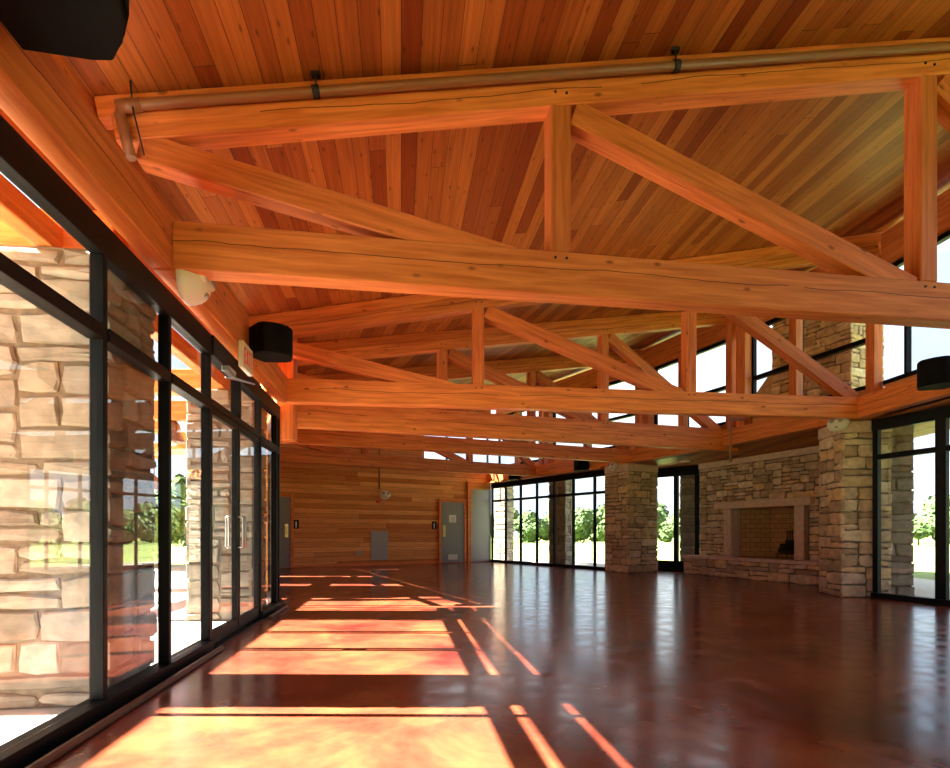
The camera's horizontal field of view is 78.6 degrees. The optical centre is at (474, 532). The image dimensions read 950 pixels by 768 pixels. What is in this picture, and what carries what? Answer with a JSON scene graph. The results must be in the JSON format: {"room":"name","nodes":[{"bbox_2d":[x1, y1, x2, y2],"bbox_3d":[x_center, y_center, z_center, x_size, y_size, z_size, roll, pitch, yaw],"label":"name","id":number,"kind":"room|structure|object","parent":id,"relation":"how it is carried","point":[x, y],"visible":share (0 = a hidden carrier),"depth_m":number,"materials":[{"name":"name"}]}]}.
{"room":"event hall","nodes":[
{"label":"event hall","id":0,"kind":"room"},
{"bbox_2d":[264,423,267,590],"bbox_3d":[-3.842,-0.390,10.552,0.100,2.880,1.980,0,0,-23],"label":"wall","id":1,"kind":"structure","parent":0,"point":[266,431],"depth_m":9.64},
{"bbox_2d":[280,408,490,564],"bbox_3d":[-3.003,-1.611,19.093,8.320,5.321,0.200,0,0,-32],"label":"wall","id":2,"kind":"structure","parent":0,"point":[336,509],"depth_m":18.63,"materials":[{"name":"wood"}]},
{"bbox_2d":[280,494,293,567],"bbox_3d":[-5.904,-0.060,17.108,1.100,2.220,0.116,0,0,-32],"label":"door","id":3,"kind":"structure","parent":2,"relation":"in","point":[286,500],"depth_m":17.29,"materials":[{"name":"grey paint"}]},
{"bbox_2d":[371,531,387,559],"bbox_3d":[-3.111,0.407,18.885,0.588,0.945,0.040,0,0,-32],"label":"access panel","id":4,"kind":"object","parent":2,"relation":"attached to","point":[379,539],"visible":1,"depth_m":18.88,"materials":[{"name":"grey metal"}]},
{"bbox_2d":[379,490,390,499],"bbox_3d":[-2.917,-1.243,18.929,0.408,0.304,0.170,0,0,-32],"label":"emergency light","id":5,"kind":"object","parent":2,"relation":"attached to","point":[383,495],"visible":1,"depth_m":18.88,"materials":[{"name":"beige plastic"}]},
{"bbox_2d":[288,561,489,567],"bbox_3d":[-2.903,1.005,19.026,8.220,0.090,0.027,0,0,-32],"label":"trim","id":6,"kind":"structure","parent":2,"relation":"attached to","point":[413,562],"depth_m":18.66,"materials":[{"name":"brown wood"}]},
{"bbox_2d":[438,499,466,562],"bbox_3d":[-0.772,-0.060,20.291,1.100,2.220,0.116,0,0,-32],"label":"door","id":7,"kind":"structure","parent":2,"relation":"in","point":[452,514],"depth_m":20.29,"materials":[{"name":"grey paint"}]},
{"bbox_2d":[467,481,470,562],"bbox_3d":[-0.217,-0.390,20.650,0.146,2.880,0.090,0,0,-32],"label":"trim","id":8,"kind":"structure","parent":2,"relation":"attached to","point":[468,482],"depth_m":20.60,"materials":[{"name":"brown wood"}]},
{"bbox_2d":[471,489,490,561],"bbox_3d":[0.215,-0.270,20.935,0.848,2.600,0.040,0,0,-32],"label":"metal panel","id":9,"kind":"object","parent":2,"relation":"attached to","point":[480,499],"visible":1,"depth_m":20.90,"materials":[{"name":"grey"}]},
{"bbox_2d":[498,411,537,463],"bbox_3d":[1.592,-3.340,20.226,0.140,1.880,2.738,0,0,-34],"label":"window","id":10,"kind":"structure","parent":2,"relation":"in","point":[511,413],"depth_m":20.57,"materials":[{"name":"black metal"}]},
{"bbox_2d":[495,410,513,413],"bbox_3d":[1.567,-4.555,20.209,0.160,0.540,2.738,0,0,-34],"label":"beam","id":11,"kind":"structure","parent":10,"relation":"on","point":[496,411],"depth_m":20.93,"materials":[{"name":"brown wood"}]},
{"bbox_2d":[514,411,520,464],"bbox_3d":[1.484,-3.240,20.154,0.170,2.080,0.170,0,0,-34],"label":"post","id":12,"kind":"object","parent":10,"relation":"attached to","point":[517,460],"visible":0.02,"depth_m":20.09,"materials":[{"name":"brown wood"}]},
{"bbox_2d":[485,467,605,569],"bbox_3d":[2.201,-0.398,18.736,0.621,2.895,5.836,0,0,-32],"label":"window","id":13,"kind":"structure","parent":2,"relation":"in","point":[598,473],"depth_m":18.17,"materials":[{"name":"black metal"}]},
{"bbox_2d":[280,385,543,475],"bbox_3d":[-0.990,-3.565,17.280,11.423,3.430,0.192,0,0,-29],"label":"truss","id":14,"kind":"object","parent":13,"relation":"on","point":[327,455],"visible":0.28,"depth_m":16.65,"materials":[{"name":"brown wood"}]},
{"bbox_2d":[553,380,634,447],"bbox_3d":[3.433,-3.340,17.253,0.140,1.880,4.228,0,0,-31],"label":"window","id":15,"kind":"structure","parent":14,"relation":"attached to","point":[616,381],"depth_m":16.29,"materials":[{"name":"black metal"}]},
{"bbox_2d":[544,412,552,463],"bbox_3d":[2.384,-3.240,18.774,0.200,2.080,0.260,0,0,-31],"label":"post","id":16,"kind":"object","parent":15,"relation":"attached to","point":[546,414],"visible":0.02,"depth_m":18.67,"materials":[{"name":"brown wood"}]},
{"bbox_2d":[554,355,641,387],"bbox_3d":[3.408,-4.555,17.237,0.160,0.540,4.228,0,0,-31],"label":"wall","id":17,"kind":"structure","parent":15,"relation":"on","point":[586,379],"depth_m":17.35,"materials":[{"name":"brown wood"}]},
{"bbox_2d":[488,474,526,481],"bbox_3d":[1.301,-2.020,20.032,0.180,0.340,2.738,0,0,-34],"label":"beam","id":18,"kind":"structure","parent":13,"relation":"on","point":[491,477],"depth_m":20.67,"materials":[{"name":"brown wood"}]},
{"bbox_2d":[509,475,520,480],"bbox_3d":[1.339,-1.930,19.389,0.430,0.324,0.416,0,0,0],"label":"loudspeaker","id":19,"kind":"object","parent":18,"relation":"attached to","point":[511,477],"visible":0.48,"depth_m":19.22,"materials":[{"name":"black"}]},
{"bbox_2d":[536,460,632,474],"bbox_3d":[3.132,-2.020,17.075,0.180,0.340,4.228,0,0,-31],"label":"beam","id":20,"kind":"structure","parent":13,"relation":"on","point":[568,465],"depth_m":17.73,"materials":[{"name":"brown wood"}]},
{"bbox_2d":[574,460,588,471],"bbox_3d":[3.050,-1.950,16.570,0.445,0.342,0.442,0,0,0],"label":"loudspeaker","id":21,"kind":"object","parent":20,"relation":"attached to","point":[579,465],"visible":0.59,"depth_m":16.37,"materials":[{"name":"black"}]},
{"bbox_2d":[574,460,585,469],"bbox_3d":[2.926,-1.950,16.455,0.148,0.301,0.419,0,0,-43],"label":"grille","id":22,"kind":"object","parent":21,"relation":"attached to","point":[578,464],"depth_m":16.36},
{"bbox_2d":[24,562,949,767],"bbox_3d":[2.469,1.175,7.774,12.953,0.250,27.641,0,0,-14],"label":"floor","id":23,"kind":"structure","parent":0,"point":[473,664],"depth_m":4.10,"materials":[{"name":"concrete"}]},
{"bbox_2d":[0,115,214,767],"bbox_3d":[-2.237,-0.370,3.813,0.130,2.840,2.867,0,0,-7],"label":"window","id":24,"kind":"structure","parent":23,"relation":"on","point":[20,163],"depth_m":3.33,"materials":[{"name":"glass"}]},
{"bbox_2d":[212,505,214,526],"bbox_3d":[-2.357,-0.150,5.228,0.012,0.200,0.035,0,0,-7],"label":"lock plate","id":25,"kind":"object","parent":24,"relation":"attached to","point":[213,506],"visible":1,"depth_m":5.21,"materials":[{"name":"silver metal"}]},
{"bbox_2d":[25,645,223,767],"bbox_3d":[-2.097,1.030,3.825,0.041,0.040,2.808,0,0,-7],"label":"trim","id":26,"kind":"structure","parent":23,"relation":"on","point":[70,744],"depth_m":3.21,"materials":[{"name":"brown metal"}]},
{"bbox_2d":[203,335,263,648],"bbox_3d":[-2.534,-0.370,6.147,0.160,2.840,1.840,0,0,-7],"label":"window","id":27,"kind":"structure","parent":23,"relation":"on","point":[220,356],"depth_m":6.12,"materials":[{"name":"black metal"}]},
{"bbox_2d":[211,407,243,641],"bbox_3d":[-2.510,-0.066,5.690,0.191,2.172,0.896,0,0,-3],"label":"door","id":28,"kind":"structure","parent":27,"relation":"attached to","point":[221,631],"depth_m":6.07,"materials":[{"name":"black metal"}]},
{"bbox_2d":[222,365,254,384],"bbox_3d":[-2.336,-1.527,5.658,0.145,0.106,0.440,0,0,13],"label":"door closer","id":29,"kind":"object","parent":27,"relation":"attached to","point":[231,374],"depth_m":5.56,"materials":[{"name":"silver metal"}]},
{"bbox_2d":[228,425,258,628],"bbox_3d":[-2.558,-0.066,6.605,0.191,2.172,0.896,0,0,-3],"label":"door","id":30,"kind":"structure","parent":27,"relation":"attached to","point":[250,615],"depth_m":6.95,"materials":[{"name":"black metal"}]},
{"bbox_2d":[254,388,281,617],"bbox_3d":[-2.724,-0.370,7.630,0.130,2.840,1.149,0,0,-7],"label":"window","id":31,"kind":"structure","parent":23,"relation":"on","point":[268,404],"depth_m":7.97,"materials":[{"name":"black metal"}]},
{"bbox_2d":[266,417,280,601],"bbox_3d":[-3.132,-0.370,8.995,0.130,2.840,1.400,0,0,-23],"label":"window","id":32,"kind":"structure","parent":31,"relation":"attached to","point":[268,593],"depth_m":9.57,"materials":[{"name":"glass"}]},
{"bbox_2d":[268,605,287,617],"bbox_3d":[-2.584,1.030,7.643,0.040,0.040,1.058,0,0,-7],"label":"trim","id":33,"kind":"structure","parent":23,"relation":"on","point":[285,606],"depth_m":7.52,"materials":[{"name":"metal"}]},
{"bbox_2d":[605,463,657,572],"bbox_3d":[4.270,-0.389,15.860,1.121,2.881,0.958,0,0,-28],"label":"stone pillar","id":34,"kind":"structure","parent":23,"relation":"on","point":[631,490],"depth_m":15.50,"materials":[{"name":"stone"}]},
{"bbox_2d":[266,349,644,463],"bbox_3d":[0.751,-3.552,13.897,11.950,3.405,0.192,0,0,-23],"label":"truss","id":35,"kind":"object","parent":34,"relation":"on","point":[534,367],"visible":0.52,"depth_m":13.62,"materials":[{"name":"brown wood"}]},
{"bbox_2d":[632,447,704,462],"bbox_3d":[4.789,-2.020,13.831,0.180,0.340,3.090,0,0,-22],"label":"beam","id":36,"kind":"structure","parent":35,"relation":"attached to","point":[643,454],"depth_m":14.40,"materials":[{"name":"brown wood"}]},
{"bbox_2d":[654,339,725,427],"bbox_3d":[5.113,-3.340,13.964,0.140,1.880,3.090,0,0,-22],"label":"window","id":37,"kind":"structure","parent":35,"relation":"attached to","point":[721,343],"depth_m":13.36,"materials":[{"name":"black metal"}]},
{"bbox_2d":[642,414,653,423],"bbox_3d":[4.510,-3.240,15.095,0.200,2.080,0.260,0,0,-22],"label":"post","id":38,"kind":"object","parent":37,"relation":"attached to","point":[646,418],"visible":0.08,"depth_m":15.00,"materials":[{"name":"brown wood"}]},
{"bbox_2d":[678,354,687,426],"bbox_3d":[4.992,-3.240,13.914,0.170,2.080,0.170,0,0,-22],"label":"post","id":39,"kind":"object","parent":37,"relation":"attached to","point":[682,419],"visible":0.12,"depth_m":13.88,"materials":[{"name":"brown wood"}]},
{"bbox_2d":[642,325,725,367],"bbox_3d":[5.085,-4.555,13.952,0.160,0.540,3.090,0,0,-22],"label":"beam","id":40,"kind":"structure","parent":37,"relation":"on","point":[668,350],"depth_m":14.18,"materials":[{"name":"brown wood"}]},
{"bbox_2d":[608,462,617,470],"bbox_3d":[3.640,-1.768,15.418,0.135,0.241,0.323,0,0,-28],"label":"emergency light","id":41,"kind":"object","parent":34,"relation":"attached to","point":[613,466],"visible":0.97,"depth_m":15.35,"materials":[{"name":"beige plastic"}]},
{"bbox_2d":[657,465,700,570],"bbox_3d":[5.407,-0.400,16.242,0.130,2.900,1.890,0,0,-42],"label":"window","id":42,"kind":"structure","parent":23,"relation":"on","point":[667,565],"depth_m":15.99,"materials":[{"name":"black metal"}]},
{"bbox_2d":[683,497,819,585],"bbox_3d":[6.721,0.146,13.563,1.320,1.813,3.874,0,0,-21],"label":"fireplace","id":43,"kind":"object","parent":23,"relation":"on","point":[752,528],"depth_m":13.76,"materials":[{"name":"stone"}]},
{"bbox_2d":[778,540,793,552],"bbox_3d":[7.182,0.307,13.188,0.255,0.300,0.510,0,0,-21],"label":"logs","id":44,"kind":"object","parent":43,"relation":"in","point":[788,547],"visible":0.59,"depth_m":13.21,"materials":[{"name":"black"}]},
{"bbox_2d":[818,420,892,596],"bbox_3d":[6.411,-0.390,9.819,0.819,2.880,0.820,0,0,6],"label":"stone pillar","id":45,"kind":"structure","parent":23,"relation":"on","point":[845,460],"depth_m":9.47,"materials":[{"name":"stone"}]},
{"bbox_2d":[249,232,883,420],"bbox_3d":[2.642,-3.553,8.954,11.906,3.407,0.192,0,0,-8],"label":"truss","id":46,"kind":"object","parent":45,"relation":"on","point":[396,387],"visible":0.59,"depth_m":8.69,"materials":[{"name":"brown wood"}]},
{"bbox_2d":[152,268,287,402],"bbox_3d":[-2.462,-2.020,6.175,0.150,0.340,4.224,0,0,-7],"label":"beam","id":47,"kind":"structure","parent":46,"relation":"attached to","point":[218,313],"depth_m":5.50,"materials":[{"name":"brown wood"}]},
{"bbox_2d":[176,269,215,305],"bbox_3d":[-2.036,-1.833,4.283,0.178,0.317,0.425,0,0,-7],"label":"emergency light","id":48,"kind":"object","parent":47,"relation":"attached to","point":[194,289],"visible":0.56,"depth_m":4.17,"materials":[{"name":"beige plastic"}]},
{"bbox_2d":[238,340,252,375],"bbox_3d":[-2.300,-1.750,5.824,0.053,0.260,0.360,0,0,-7],"label":"exit sign","id":49,"kind":"object","parent":47,"relation":"hanging from","point":[245,354],"visible":1,"depth_m":5.72,"materials":[{"name":"beige plastic"}]},
{"bbox_2d":[249,321,292,362],"bbox_3d":[-2.176,-2.020,6.151,0.478,0.304,0.430,0,0,0],"label":"loudspeaker","id":50,"kind":"object","parent":47,"relation":"attached to","point":[268,341],"visible":0.97,"depth_m":6.01,"materials":[{"name":"black"}]},
{"bbox_2d":[264,323,292,357],"bbox_3d":[-2.014,-2.020,6.108,0.148,0.268,0.419,0,0,22],"label":"grille","id":51,"kind":"object","parent":50,"relation":"attached to","point":[277,337],"depth_m":6.00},
{"bbox_2d":[857,378,949,417],"bbox_3d":[6.360,-2.020,7.403,0.180,0.340,3.907,0,0,-4],"label":"beam","id":52,"kind":"structure","parent":46,"relation":"attached to","point":[905,394],"depth_m":8.57,"materials":[{"name":"brown wood"}]},
{"bbox_2d":[917,355,949,390],"bbox_3d":[6.019,-2.070,7.536,0.442,0.342,0.443,0,0,42],"label":"loudspeaker","id":53,"kind":"object","parent":52,"relation":"attached to","point":[933,373],"visible":1,"depth_m":7.42,"materials":[{"name":"black"}]},
{"bbox_2d":[723,418,868,446],"bbox_3d":[5.842,-2.020,10.875,0.180,0.340,3.201,0,0,-17],"label":"beam","id":54,"kind":"structure","parent":45,"relation":"on","point":[774,427],"depth_m":11.13,"materials":[{"name":"brown wood"}]},
{"bbox_2d":[827,418,850,431],"bbox_3d":[5.916,-1.788,9.473,0.142,0.254,0.340,0,0,-41],"label":"emergency light","id":55,"kind":"object","parent":45,"relation":"attached to","point":[837,425],"visible":0.77,"depth_m":9.44,"materials":[{"name":"beige plastic"}]},
{"bbox_2d":[870,405,949,606],"bbox_3d":[7.267,-0.390,6.938,0.130,2.880,5.200,0,0,-18],"label":"window","id":56,"kind":"structure","parent":23,"relation":"on","point":[940,415],"depth_m":8.56,"materials":[{"name":"black metal"}]},
{"bbox_2d":[64,0,949,384],"bbox_3d":[2.040,-4.260,8.693,13.476,2.511,26.445,0,0,-14],"label":"ceiling","id":57,"kind":"structure","parent":0,"point":[836,163],"depth_m":5.36,"materials":[{"name":"wood"}]},
{"bbox_2d":[0,54,248,360],"bbox_3d":[-2.370,-2.530,1.699,0.046,1.040,13.206,0,0,-7],"label":"trim","id":58,"kind":"structure","parent":57,"relation":"attached to","point":[60,60],"depth_m":4.27,"materials":[{"name":"brown wood"}]},
{"bbox_2d":[129,80,144,155],"bbox_3d":[-2.302,-2.830,3.952,0.093,0.486,0.026,0,0,-23],"label":"cable","id":59,"kind":"object","parent":57,"relation":"hanging from","point":[129,80],"visible":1,"depth_m":3.94,"materials":[{"name":"black metal"}]},
{"bbox_2d":[94,37,949,328],"bbox_3d":[3.067,-3.562,4.974,11.558,3.423,0.192,0,0,-9],"label":"truss","id":60,"kind":"object","parent":57,"relation":"attached to","point":[388,249],"visible":0.98,"depth_m":4.52,"materials":[{"name":"brown wood"}]},
{"bbox_2d":[0,21,172,268],"bbox_3d":[-1.628,-2.020,-0.365,0.150,0.340,8.922,0,0,-7],"label":"beam","id":61,"kind":"structure","parent":60,"relation":"attached to","point":[36,94],"depth_m":2.92,"materials":[{"name":"brown wood"}]},
{"bbox_2d":[0,0,128,59],"bbox_3d":[-1.581,-2.160,2.093,0.574,0.380,0.664,0,0,0],"label":"loudspeaker","id":62,"kind":"object","parent":61,"relation":"attached to","point":[84,29],"visible":1,"depth_m":2.25,"materials":[{"name":"black"}]},
{"bbox_2d":[123,0,128,37],"bbox_3d":[-1.380,-2.160,2.120,0.174,0.334,0.614,0,0,-7],"label":"grille","id":63,"kind":"object","parent":62,"relation":"attached to","point":[126,2],"depth_m":2.22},
{"bbox_2d":[114,41,949,161],"bbox_3d":[2.018,-3.627,4.668,9.052,2.165,0.091,0,0,-9],"label":"pipe","id":64,"kind":"object","parent":60,"relation":"attached to","point":[123,107],"visible":0.98,"depth_m":4.33,"materials":[{"name":"metal"}]},
{"bbox_2d":[699,453,820,560],"bbox_3d":[7.162,-0.380,13.281,1.044,2.861,4.631,0,0,-21],"label":"wall","id":65,"kind":"structure","parent":0,"point":[794,476],"depth_m":13.56,"materials":[{"name":"stone"}]},
{"bbox_2d":[698,446,818,468],"bbox_3d":[6.714,-1.740,13.110,0.062,0.140,4.580,0,0,-21],"label":"trim","id":66,"kind":"structure","parent":65,"relation":"attached to","point":[815,449],"depth_m":13.32,"materials":[{"name":"wood"}]},
{"bbox_2d":[637,396,949,469],"bbox_3d":[7.604,-1.990,6.492,4.374,0.320,23.023,0,0,-10],"label":"ceiling","id":67,"kind":"structure","parent":0,"point":[805,439],"depth_m":12.13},
{"bbox_2d":[752,386,884,422],"bbox_3d":[6.186,-2.275,10.981,0.080,0.250,3.201,0,0,-17],"label":"trim","id":68,"kind":"structure","parent":67,"relation":"on","point":[754,420],"depth_m":11.80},
{"bbox_2d":[751,318,884,417],"bbox_3d":[6.177,-3.340,10.978,0.140,1.880,3.201,0,0,-17],"label":"window","id":69,"kind":"structure","parent":68,"relation":"on","point":[861,342],"depth_m":11.38,"materials":[{"name":"black metal"}]},
{"bbox_2d":[736,329,751,426],"bbox_3d":[5.662,-3.240,12.212,0.200,2.080,0.260,0,0,-17],"label":"post","id":70,"kind":"object","parent":69,"relation":"attached to","point":[743,339],"visible":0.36,"depth_m":12.10,"materials":[{"name":"brown wood"}]},
{"bbox_2d":[728,417,745,461],"bbox_3d":[5.416,-1.930,11.998,0.333,0.920,0.088,0,0,0],"label":"pipe","id":71,"kind":"object","parent":70,"relation":"attached to","point":[730,419],"visible":1,"depth_m":12.00,"materials":[{"name":"brown paint"}]},
{"bbox_2d":[789,319,802,394],"bbox_3d":[6.053,-3.240,10.940,0.170,2.080,0.170,0,0,-17],"label":"post","id":72,"kind":"object","parent":69,"relation":"attached to","point":[795,325],"visible":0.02,"depth_m":10.87,"materials":[{"name":"brown wood"}]},
{"bbox_2d":[736,242,880,330],"bbox_3d":[6.148,-4.555,10.969,0.160,0.540,3.201,0,0,-17],"label":"beam","id":73,"kind":"structure","parent":69,"relation":"on","point":[818,269],"depth_m":10.55,"materials":[{"name":"brown wood"}]},
{"bbox_2d":[885,374,916,387],"bbox_3d":[6.789,-2.275,7.429,0.080,0.250,3.907,0,0,-4],"label":"trim","id":74,"kind":"structure","parent":67,"relation":"on","point":[915,375],"depth_m":9.05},
{"bbox_2d":[883,230,949,383],"bbox_3d":[6.779,-3.340,7.428,0.140,1.880,3.907,0,0,-4],"label":"window","id":75,"kind":"structure","parent":74,"relation":"on","point":[945,236],"depth_m":8.93,"materials":[{"name":"black metal"}]},
{"bbox_2d":[881,188,949,263],"bbox_3d":[6.750,-4.555,7.427,0.160,0.540,3.907,0,0,-4],"label":"beam","id":76,"kind":"structure","parent":75,"relation":"on","point":[892,240],"depth_m":8.96,"materials":[{"name":"brown wood"}]},
{"bbox_3d":[-4.828,-0.390,12.892,0.830,2.880,1.790,0,0,0],"label":"wall","id":77,"kind":"structure","parent":0,"visible":0},
{"bbox_2d":[266,397,285,422],"bbox_3d":[-4.571,-2.010,12.604,0.151,0.360,9.169,0,0,-23],"label":"beam","id":78,"kind":"structure","parent":77,"relation":"on","point":[268,416],"depth_m":8.90,"materials":[{"name":"brown wood"}]},
{"bbox_2d":[278,338,296,441],"bbox_3d":[-2.740,-2.175,8.500,0.220,1.650,0.200,0,0,0],"label":"post","id":79,"kind":"object","parent":78,"relation":"attached to","point":[288,414],"visible":0.34,"depth_m":8.40,"materials":[{"name":"brown wood"}]},
{"bbox_2d":[276,311,737,451],"bbox_3d":[1.867,-3.515,11.344,11.850,3.489,0.192,0,0,-18],"label":"truss","id":80,"kind":"object","parent":78,"relation":"on","point":[575,427],"visible":0.62,"depth_m":10.94,"materials":[{"name":"brown wood"}]},
{"label":"outside","id":81,"kind":"structure","parent":0,"visible":0},
{"bbox_2d":[171,536,949,581],"bbox_3d":[0.000,1.385,40.000,320.000,0.530,400.000,0,0,0],"label":"lawn","id":82,"kind":"structure","parent":81,"point":[924,554],"depth_m":31.69,"materials":[{"name":"green plant"}]},
{"bbox_2d":[150,490,188,568],"bbox_3d":[-9.792,-0.108,17.505,2.379,2.490,2.850,0,0,0],"label":"bush","id":83,"kind":"object","parent":82,"relation":"on","point":[178,528],"visible":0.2,"depth_m":17.53,"materials":[{"name":"green plant"}]},
{"bbox_2d":[156,472,187,546],"bbox_3d":[-11.090,-0.566,22.767,3.280,3.412,3.497,0,0,0],"label":"bush","id":84,"kind":"object","parent":82,"relation":"on","point":[178,483],"visible":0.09,"depth_m":21.53,"materials":[{"name":"green plant"}]},
{"bbox_2d":[513,510,549,542],"bbox_3d":[6.419,-0.579,66.779,3.959,4.127,5.199,0,0,-20],"label":"tree","id":85,"kind":"object","parent":82,"relation":"on","point":[528,518],"visible":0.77,"depth_m":65.04,"materials":[{"name":"green plant"}]},
{"bbox_2d":[539,511,549,540],"bbox_3d":[10.168,-0.927,74.926,4.190,4.134,5.803,0,0,0],"label":"tree","id":86,"kind":"object","parent":82,"relation":"on","point":[546,517],"visible":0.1,"depth_m":73.83,"materials":[{"name":"green plant"}]},
{"bbox_2d":[575,507,592,542],"bbox_3d":[11.657,-0.902,65.059,3.861,4.081,5.055,0,0,25],"label":"tree","id":87,"kind":"object","parent":82,"relation":"on","point":[583,517],"visible":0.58,"depth_m":63.77,"materials":[{"name":"green plant"}]},
{"bbox_2d":[588,504,604,541],"bbox_3d":[15.984,-1.029,74.466,6.032,5.266,4.594,0,0,40],"label":"tree","id":88,"kind":"object","parent":82,"relation":"on","point":[601,509],"visible":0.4,"depth_m":72.76,"materials":[{"name":"green plant"}]},
{"bbox_2d":[657,502,668,534],"bbox_3d":[22.276,-1.410,72.786,4.186,5.135,5.480,0,0,-5],"label":"tree","id":89,"kind":"object","parent":82,"relation":"on","point":[663,513],"visible":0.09,"depth_m":71.15,"materials":[{"name":"green plant"}]},
{"bbox_2d":[657,513,680,542],"bbox_3d":[21.806,-0.595,62.495,3.627,3.468,5.022,0,0,0],"label":"tree","id":90,"kind":"object","parent":82,"relation":"on","point":[666,532],"visible":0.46,"depth_m":62.47,"materials":[{"name":"green plant"}]},
{"bbox_2d":[912,508,949,545],"bbox_3d":[40.012,-0.534,52.050,3.744,3.344,5.409,0,0,-34],"label":"tree","id":91,"kind":"object","parent":82,"relation":"on","point":[924,522],"visible":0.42,"depth_m":50.85,"materials":[{"name":"green plant"}]},
{"bbox_2d":[921,493,949,543],"bbox_3d":[47.714,-1.444,58.234,4.752,5.478,5.086,0,0,0],"label":"tree","id":92,"kind":"object","parent":82,"relation":"on","point":[930,503],"visible":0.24,"depth_m":58.37,"materials":[{"name":"green plant"}]},
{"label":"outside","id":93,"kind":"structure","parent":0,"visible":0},
{"bbox_2d":[0,565,267,744],"bbox_3d":[-6.175,1.215,7.700,10.650,0.270,26.600,0,0,0],"label":"terrace","id":94,"kind":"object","parent":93,"point":[13,722],"depth_m":5.94,"materials":[{"name":"concrete"}]},
{"bbox_2d":[0,244,156,709],"bbox_3d":[-2.726,-0.345,3.913,0.841,2.854,0.762,0,0,-7],"label":"stone pillar","id":95,"kind":"structure","parent":94,"relation":"on","point":[44,362],"depth_m":3.58,"materials":[{"name":"stone"}]},
{"bbox_2d":[185,389,267,620],"bbox_3d":[-3.178,-0.346,7.470,0.840,2.855,0.761,0,0,-7],"label":"stone pillar","id":96,"kind":"structure","parent":94,"relation":"on","point":[221,432],"depth_m":7.13,"materials":[{"name":"stone"}]},
{"bbox_2d":[0,173,229,389],"bbox_3d":[-2.439,-1.865,1.690,0.120,0.170,13.206,0,0,-7],"label":"pergola beam","id":97,"kind":"structure","parent":96,"relation":"on","point":[17,211],"depth_m":3.51,"materials":[{"name":"brown wood"}]},
{"bbox_2d":[154,369,259,395],"bbox_3d":[-5.356,-1.930,7.319,5.106,0.300,0.200,0,0,-4],"label":"pergola beam","id":98,"kind":"structure","parent":96,"relation":"on","point":[189,376],"depth_m":7.36,"materials":[{"name":"brown wood"}]},
{"bbox_2d":[155,421,186,440],"bbox_3d":[-5.821,-2.210,5.832,0.180,0.240,16.634,0,0,-7],"label":"pergola beam","id":99,"kind":"structure","parent":98,"relation":"on","point":[156,422],"depth_m":12.06,"materials":[{"name":"brown wood"}]},
{"bbox_3d":[-7.211,-0.351,3.317,0.800,2.865,0.803,0,0,0],"label":"stone pillar","id":100,"kind":"structure","parent":94,"relation":"on","visible":0},
{"bbox_2d":[0,208,127,248],"bbox_3d":[-4.886,-1.930,3.639,5.106,0.300,0.200,0,0,-4],"label":"pergola beam","id":101,"kind":"structure","parent":100,"relation":"on","point":[8,236],"depth_m":3.70,"materials":[{"name":"brown wood"}]},
{"bbox_3d":[-4.145,-0.346,9.979,1.004,2.854,0.999,0,0,-23],"label":"stone pillar","id":102,"kind":"structure","parent":94,"relation":"on","visible":0},
{"bbox_2d":[153,400,188,421],"bbox_3d":[-5.935,-1.930,9.095,4.407,0.300,0.200,0,0,-4],"label":"pergola beam","id":103,"kind":"structure","parent":102,"relation":"on","point":[179,412],"depth_m":9.09,"materials":[{"name":"brown wood"}]},
{"bbox_2d":[171,421,185,445],"bbox_3d":[-4.792,-1.587,9.226,0.360,0.410,0.360,0,0,0],"label":"pendant lamp","id":104,"kind":"object","parent":103,"relation":"hanging from","point":[177,437],"visible":0.67,"depth_m":9.15,"materials":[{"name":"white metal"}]},
{"bbox_3d":[-5.541,-0.345,13.299,1.002,2.852,1.003,0,0,-23],"label":"stone pillar","id":105,"kind":"structure","parent":94,"relation":"on","visible":0},
{"bbox_2d":[154,442,186,455],"bbox_3d":[-8.199,-1.930,13.405,4.277,0.280,0.180,0,0,4],"label":"pergola beam","id":106,"kind":"structure","parent":105,"relation":"on","point":[179,449],"depth_m":13.23,"materials":[{"name":"brown wood"}]},
{"bbox_2d":[154,455,157,491],"bbox_3d":[-7.386,-1.368,13.356,0.340,0.864,0.340,0,0,0],"label":"pendant lamp","id":107,"kind":"object","parent":106,"relation":"hanging from","point":[155,477],"visible":0.38,"depth_m":13.29,"materials":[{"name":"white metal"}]},
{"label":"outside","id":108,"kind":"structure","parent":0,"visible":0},
{"bbox_2d":[514,559,949,598],"bbox_3d":[7.781,1.215,10.336,7.417,0.270,31.055,0,0,-16],"label":"walkway","id":109,"kind":"structure","parent":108,"point":[923,587],"depth_m":12.40,"materials":[{"name":"concrete"}]},
{"bbox_2d":[494,487,513,560],"bbox_3d":[1.117,-0.359,22.298,0.597,2.886,0.601,0,0,32],"label":"stone pillar","id":110,"kind":"structure","parent":109,"relation":"on","point":[499,493],"depth_m":22.10,"materials":[{"name":"stone"}]},
{"bbox_2d":[548,480,571,564],"bbox_3d":[2.857,-0.360,19.299,0.662,2.887,0.706,0,0,32],"label":"stone pillar","id":111,"kind":"structure","parent":109,"relation":"on","point":[563,504],"depth_m":19.02,"materials":[{"name":"stone"}]},
{"bbox_2d":[679,472,700,560],"bbox_3d":[6.450,-0.363,17.199,0.700,2.894,0.697,0,0,25],"label":"stone pillar","id":112,"kind":"structure","parent":109,"relation":"on","point":[687,483],"depth_m":16.95,"materials":[{"name":"stone"}]},
{"bbox_2d":[757,319,884,395],"bbox_3d":[8.035,-2.235,13.951,1.073,6.630,2.903,0,0,-21],"label":"stone chimney","id":113,"kind":"object","parent":109,"relation":"on","point":[848,366],"visible":0.21,"depth_m":12.96,"materials":[{"name":"stone"}]},
{"bbox_2d":[889,425,914,595],"bbox_3d":[7.052,-0.360,9.900,0.568,2.880,0.724,0,0,17],"label":"stone pillar","id":114,"kind":"structure","parent":109,"relation":"on","point":[902,438],"depth_m":9.55,"materials":[{"name":"stone"}]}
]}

